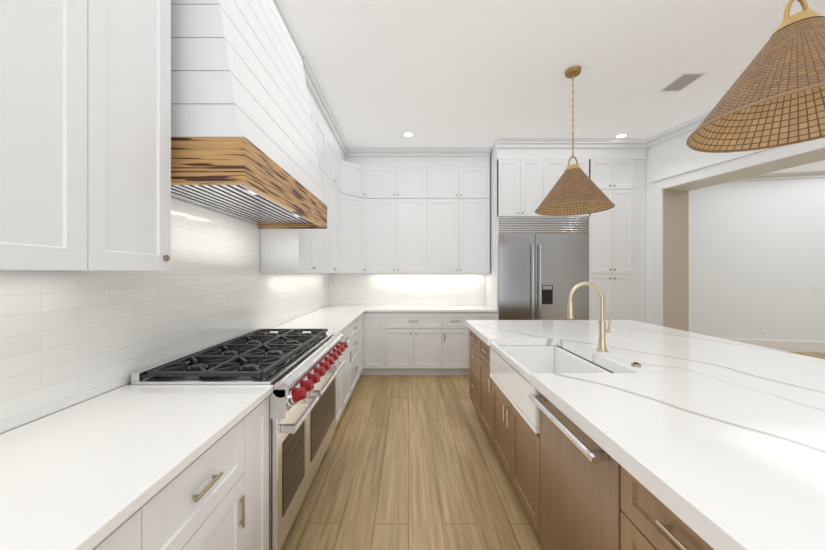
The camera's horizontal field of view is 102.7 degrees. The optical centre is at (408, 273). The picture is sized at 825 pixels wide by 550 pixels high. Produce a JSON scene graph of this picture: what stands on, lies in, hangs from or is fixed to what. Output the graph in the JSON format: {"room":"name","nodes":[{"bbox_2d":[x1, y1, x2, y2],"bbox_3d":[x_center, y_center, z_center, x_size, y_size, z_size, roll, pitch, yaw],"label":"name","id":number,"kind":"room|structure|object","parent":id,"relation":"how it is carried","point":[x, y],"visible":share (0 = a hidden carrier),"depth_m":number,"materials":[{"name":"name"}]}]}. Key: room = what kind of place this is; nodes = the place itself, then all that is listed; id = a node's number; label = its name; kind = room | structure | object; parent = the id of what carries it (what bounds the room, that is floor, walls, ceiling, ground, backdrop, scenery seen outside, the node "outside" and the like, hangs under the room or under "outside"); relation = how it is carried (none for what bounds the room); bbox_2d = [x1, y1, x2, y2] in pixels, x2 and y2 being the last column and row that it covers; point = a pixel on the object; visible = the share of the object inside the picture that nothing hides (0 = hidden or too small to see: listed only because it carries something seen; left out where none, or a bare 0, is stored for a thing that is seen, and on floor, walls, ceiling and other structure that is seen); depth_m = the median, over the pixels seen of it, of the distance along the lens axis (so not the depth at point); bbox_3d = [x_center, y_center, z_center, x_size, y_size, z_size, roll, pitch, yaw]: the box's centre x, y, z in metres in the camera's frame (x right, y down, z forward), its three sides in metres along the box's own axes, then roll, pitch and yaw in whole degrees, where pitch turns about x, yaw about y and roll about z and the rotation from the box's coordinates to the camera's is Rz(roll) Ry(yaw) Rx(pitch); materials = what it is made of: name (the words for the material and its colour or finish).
{"room":"kitchen","nodes":[
{"label":"kitchen","id":0,"kind":"room"},
{"bbox_2d":[0,0,824,434],"bbox_3d":[4.803,-0.260,2.356,12.395,3.320,13.289,0,0,0],"label":"wall","id":1,"kind":"structure","parent":0,"point":[734,246],"depth_m":2.97,"materials":[{"name":"white paint"}]},
{"bbox_2d":[0,0,99,270],"bbox_3d":[-1.075,-0.860,0.612,0.321,1.700,0.660,0,0,0],"label":"upper cabinet","id":2,"kind":"object","parent":1,"relation":"attached to","point":[85,135],"depth_m":0.85,"materials":[{"name":"white wood"}]},
{"bbox_2d":[100,0,170,270],"bbox_3d":[-1.075,-0.860,1.107,0.321,1.700,0.330,0,0,0],"label":"upper cabinet","id":3,"kind":"object","parent":1,"relation":"attached to","point":[135,35],"depth_m":1.11,"materials":[{"name":"white wood"}]},
{"bbox_2d":[171,0,326,228],"bbox_3d":[-0.955,-1.096,2.050,0.560,1.442,1.380,0,0,0],"label":"range hood","id":4,"kind":"object","parent":1,"relation":"attached to","point":[243,145],"visible":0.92,"depth_m":1.53,"materials":[{"name":"white painted wood shiplap"},{"name":"natural wood"},{"name":"stainless steel"}]},
{"bbox_2d":[260,76,315,272],"bbox_3d":[-1.075,-0.860,2.972,0.320,1.700,0.443,0,0,0],"label":"upper cabinet","id":5,"kind":"object","parent":1,"relation":"attached to","point":[281,250],"depth_m":2.75,"materials":[{"name":"white wood"}]},
{"bbox_2d":[316,100,327,272],"bbox_3d":[-1.075,-0.860,3.415,0.320,1.700,0.442,0,0,0],"label":"upper cabinet","id":6,"kind":"object","parent":1,"relation":"attached to","point":[321,120],"depth_m":3.54,"materials":[{"name":"white wood"}]},
{"bbox_2d":[328,124,335,272],"bbox_3d":[-1.075,-0.860,3.857,0.320,1.700,0.442,0,0,0],"label":"upper cabinet","id":7,"kind":"object","parent":1,"relation":"attached to","point":[331,135],"depth_m":3.95,"materials":[{"name":"white wood"}]},
{"bbox_2d":[336,140,343,272],"bbox_3d":[-1.075,-0.860,4.299,0.320,1.700,0.442,0,0,0],"label":"upper cabinet","id":8,"kind":"object","parent":1,"relation":"attached to","point":[339,151],"depth_m":4.41,"materials":[{"name":"white wood"}]},
{"bbox_2d":[344,192,367,272],"bbox_3d":[-0.778,-0.554,4.663,0.306,1.086,0.307,0,0,0],"label":"upper cabinet","id":9,"kind":"object","parent":1,"relation":"attached to","point":[355,203],"depth_m":4.68,"materials":[{"name":"white wood"}]},
{"bbox_2d":[344,148,367,195],"bbox_3d":[-0.778,-1.407,4.663,0.306,0.607,0.307,0,0,0],"label":"upper cabinet","id":10,"kind":"object","parent":1,"relation":"attached to","point":[355,159],"depth_m":4.75,"materials":[{"name":"white wood"}]},
{"bbox_2d":[368,156,395,272],"bbox_3d":[-0.408,-0.860,4.960,0.455,1.700,0.320,0,0,0],"label":"upper cabinet","id":11,"kind":"object","parent":1,"relation":"attached to","point":[381,169],"depth_m":4.81,"materials":[{"name":"white wood"}]},
{"bbox_2d":[402,132,414,136],"bbox_3d":[0.000,-1.817,4.300,0.170,0.006,0.170,0,0,0],"label":"recessed light","id":12,"kind":"object","parent":1,"relation":"in","point":[408,134],"visible":1,"depth_m":4.29,"materials":[{"name":"white paint"}]},
{"bbox_2d":[396,156,427,272],"bbox_3d":[0.047,-0.860,4.960,0.454,1.700,0.320,0,0,0],"label":"upper cabinet","id":13,"kind":"object","parent":1,"relation":"attached to","point":[408,210],"depth_m":4.81,"materials":[{"name":"white wood"}]},
{"bbox_2d":[428,156,459,272],"bbox_3d":[0.501,-0.860,4.960,0.454,1.700,0.320,0,0,0],"label":"upper cabinet","id":14,"kind":"object","parent":1,"relation":"attached to","point":[443,171],"depth_m":4.81,"materials":[{"name":"white wood"}]},
{"bbox_2d":[460,156,489,272],"bbox_3d":[0.956,-0.860,4.960,0.455,1.700,0.320,0,0,0],"label":"upper cabinet","id":15,"kind":"object","parent":1,"relation":"attached to","point":[474,170],"depth_m":4.81,"materials":[{"name":"white wood"}]},
{"bbox_2d":[535,66,614,215],"bbox_3d":[1.470,-1.197,2.950,0.641,1.243,0.641,0,0,0],"label":"pendant light","id":16,"kind":"object","parent":1,"relation":"hanging from","point":[575,190],"visible":1,"depth_m":2.88,"materials":[{"name":"wicker"}]},
{"bbox_2d":[614,133,628,138],"bbox_3d":[2.800,-1.817,4.340,0.170,0.006,0.170,0,0,0],"label":"recessed light","id":17,"kind":"object","parent":1,"relation":"in","point":[621,135],"visible":1,"depth_m":4.33,"materials":[{"name":"white paint"}]},
{"bbox_2d":[659,73,705,91],"bbox_3d":[2.590,-1.815,3.130,0.200,0.009,0.300,0,0,0],"label":"air vent","id":18,"kind":"object","parent":1,"relation":"in","point":[681,82],"visible":0.98,"depth_m":3.12,"materials":[{"name":"white metal"}]},
{"bbox_2d":[686,0,824,152],"bbox_3d":[1.470,-1.197,1.250,0.641,1.243,0.641,0,0,0],"label":"pendant light","id":19,"kind":"object","parent":1,"relation":"hanging from","point":[773,96],"visible":1,"depth_m":1.26,"materials":[{"name":"wicker"}]},
{"bbox_2d":[280,351,824,549],"bbox_3d":[4.728,1.450,2.800,12.545,0.100,12.400,0,0,0],"label":"floor","id":20,"kind":"structure","parent":0,"point":[411,462],"depth_m":2.23,"materials":[{"name":"brown wood"}]},
{"bbox_2d":[96,501,151,549],"bbox_3d":[-0.922,0.959,0.455,0.625,0.884,0.600,0,0,0],"label":"base cabinet","id":21,"kind":"object","parent":20,"relation":"on","point":[137,535],"depth_m":0.74,"materials":[{"name":"white wood"}]},
{"bbox_2d":[152,413,251,549],"bbox_3d":[-0.922,0.959,0.992,0.625,0.884,0.475,0,0,0],"label":"base cabinet","id":22,"kind":"object","parent":20,"relation":"on","point":[209,506],"depth_m":1.03,"materials":[{"name":"white wood"}]},
{"bbox_2d":[0,385,272,549],"bbox_3d":[-0.912,0.499,-0.568,0.645,0.030,4.026,0,0,0],"label":"countertop","id":23,"kind":"structure","parent":22,"relation":"on","point":[70,478],"depth_m":0.88,"materials":[{"name":"white stone"}]},
{"bbox_2d":[131,328,347,549],"bbox_3d":[-0.844,0.917,2.055,0.741,0.965,1.218,0,0,0],"label":"range","id":24,"kind":"object","parent":20,"relation":"on","point":[297,369],"visible":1,"depth_m":1.69,"materials":[{"name":"silver metal"}]},
{"bbox_2d":[252,397,268,549],"bbox_3d":[-0.922,0.959,1.337,0.625,0.884,0.216,0,0,0],"label":"base cabinet","id":25,"kind":"object","parent":20,"relation":"on","point":[260,415],"depth_m":1.38,"materials":[{"name":"white wood"}]},
{"bbox_2d":[336,329,345,424],"bbox_3d":[-0.922,0.959,2.865,0.626,0.884,0.400,0,0,0],"label":"base cabinet","id":26,"kind":"object","parent":20,"relation":"on","point":[341,376],"depth_m":3.01,"materials":[{"name":"white wood"}]},
{"bbox_2d":[346,325,353,403],"bbox_3d":[-0.922,0.959,3.264,0.626,0.884,0.400,0,0,0],"label":"base cabinet","id":27,"kind":"object","parent":20,"relation":"on","point":[349,332],"depth_m":3.41,"materials":[{"name":"white wood"}]},
{"bbox_2d":[354,317,361,387],"bbox_3d":[-0.922,0.959,3.815,0.626,0.884,0.700,0,0,0],"label":"base cabinet","id":28,"kind":"object","parent":20,"relation":"on","point":[357,324],"depth_m":3.99,"materials":[{"name":"white wood"}]},
{"bbox_2d":[362,313,365,374],"bbox_3d":[-0.922,0.959,4.324,0.626,0.884,0.318,0,0,0],"label":"base cabinet","id":29,"kind":"object","parent":20,"relation":"on","point":[363,314],"depth_m":4.48,"materials":[{"name":"white wood"}]},
{"bbox_2d":[366,313,385,374],"bbox_3d":[-0.472,0.959,4.802,0.315,0.884,0.637,0,0,0],"label":"base cabinet","id":30,"kind":"object","parent":20,"relation":"on","point":[375,322],"depth_m":4.49,"materials":[{"name":"white wood"}]},
{"bbox_2d":[270,305,369,334],"bbox_3d":[-0.912,0.499,3.893,0.646,0.030,2.456,0,0,0],"label":"countertop","id":31,"kind":"structure","parent":30,"relation":"on","point":[334,318],"depth_m":3.52,"materials":[{"name":"white stone"}]},
{"bbox_2d":[386,313,441,374],"bbox_3d":[0.070,0.959,4.802,0.770,0.884,0.637,0,0,0],"label":"base cabinet","id":32,"kind":"object","parent":20,"relation":"on","point":[406,339],"depth_m":4.49,"materials":[{"name":"white wood"}]},
{"bbox_2d":[366,305,496,312],"bbox_3d":[0.305,0.499,4.793,1.790,0.030,0.656,0,0,0],"label":"countertop","id":33,"kind":"structure","parent":32,"relation":"on","point":[373,308],"depth_m":4.51,"materials":[{"name":"white stone"}]},
{"bbox_2d":[442,313,469,374],"bbox_3d":[0.635,0.959,4.802,0.359,0.884,0.637,0,0,0],"label":"base cabinet","id":34,"kind":"object","parent":20,"relation":"on","point":[455,334],"depth_m":4.49,"materials":[{"name":"white wood"}]},
{"bbox_2d":[470,313,496,319],"bbox_3d":[1.007,0.959,4.802,0.386,0.884,0.637,0,0,0],"label":"base cabinet","id":35,"kind":"object","parent":20,"relation":"on","point":[473,316],"depth_m":4.48,"materials":[{"name":"white wood"}]},
{"bbox_2d":[486,139,545,319],"bbox_3d":[1.520,-0.209,4.802,0.635,3.218,0.636,0,0,0],"label":"tall cabinet","id":36,"kind":"object","parent":20,"relation":"on","point":[525,175],"depth_m":4.49,"materials":[{"name":"white wood"}]},
{"bbox_2d":[498,217,588,319],"bbox_3d":[1.838,0.312,4.763,1.228,2.176,0.695,0,0,0],"label":"fridge","id":37,"kind":"object","parent":20,"relation":"on","point":[543,266],"visible":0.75,"depth_m":4.48,"materials":[{"name":"silver metal"}]},
{"bbox_2d":[546,139,593,319],"bbox_3d":[2.155,-0.209,4.802,0.636,3.218,0.636,0,0,0],"label":"tall cabinet","id":38,"kind":"object","parent":20,"relation":"on","point":[558,151],"depth_m":4.48,"materials":[{"name":"white wood"}]},
{"bbox_2d":[528,393,621,549],"bbox_3d":[0.866,0.972,1.294,0.598,0.856,0.600,0,0,0],"label":"dishwasher","id":39,"kind":"object","parent":20,"relation":"on","point":[580,489],"visible":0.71,"depth_m":1.25,"materials":[{"name":"wood"},{"name":"stainless steel"}]},
{"bbox_2d":[465,324,720,549],"bbox_3d":[1.374,0.969,0.770,1.553,0.864,5.340,0,0,0],"label":"kitchen island","id":40,"kind":"object","parent":20,"relation":"on","point":[648,520],"depth_m":1.68,"materials":[{"name":"brown wood"}]},
{"bbox_2d":[465,320,824,549],"bbox_3d":[1.478,0.512,0.775,1.764,0.056,5.410,0,0,0],"label":"island countertop","id":41,"kind":"structure","parent":40,"relation":"on","point":[731,433],"depth_m":1.12,"materials":[{"name":"white stone"}]},
{"bbox_2d":[490,342,610,433],"bbox_3d":[0.868,0.643,2.050,0.505,0.270,0.896,0,0,0],"label":"sink","id":42,"kind":"object","parent":41,"relation":"in","point":[512,368],"visible":0.33,"depth_m":2.16,"materials":[{"name":"white ceramic"}]},
{"bbox_2d":[567,282,640,366],"bbox_3d":[1.141,0.266,1.914,0.282,0.436,0.392,0,0,0],"label":"faucet","id":43,"kind":"object","parent":41,"relation":"on","point":[603,330],"visible":1,"depth_m":2.07,"materials":[{"name":"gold metal"}]},
{"bbox_2d":[594,139,637,320],"bbox_3d":[2.763,-0.209,4.802,0.616,3.218,0.636,0,0,0],"label":"tall cabinet","id":44,"kind":"object","parent":20,"relation":"on","point":[615,160],"depth_m":4.49,"materials":[{"name":"white wood"}]}
]}

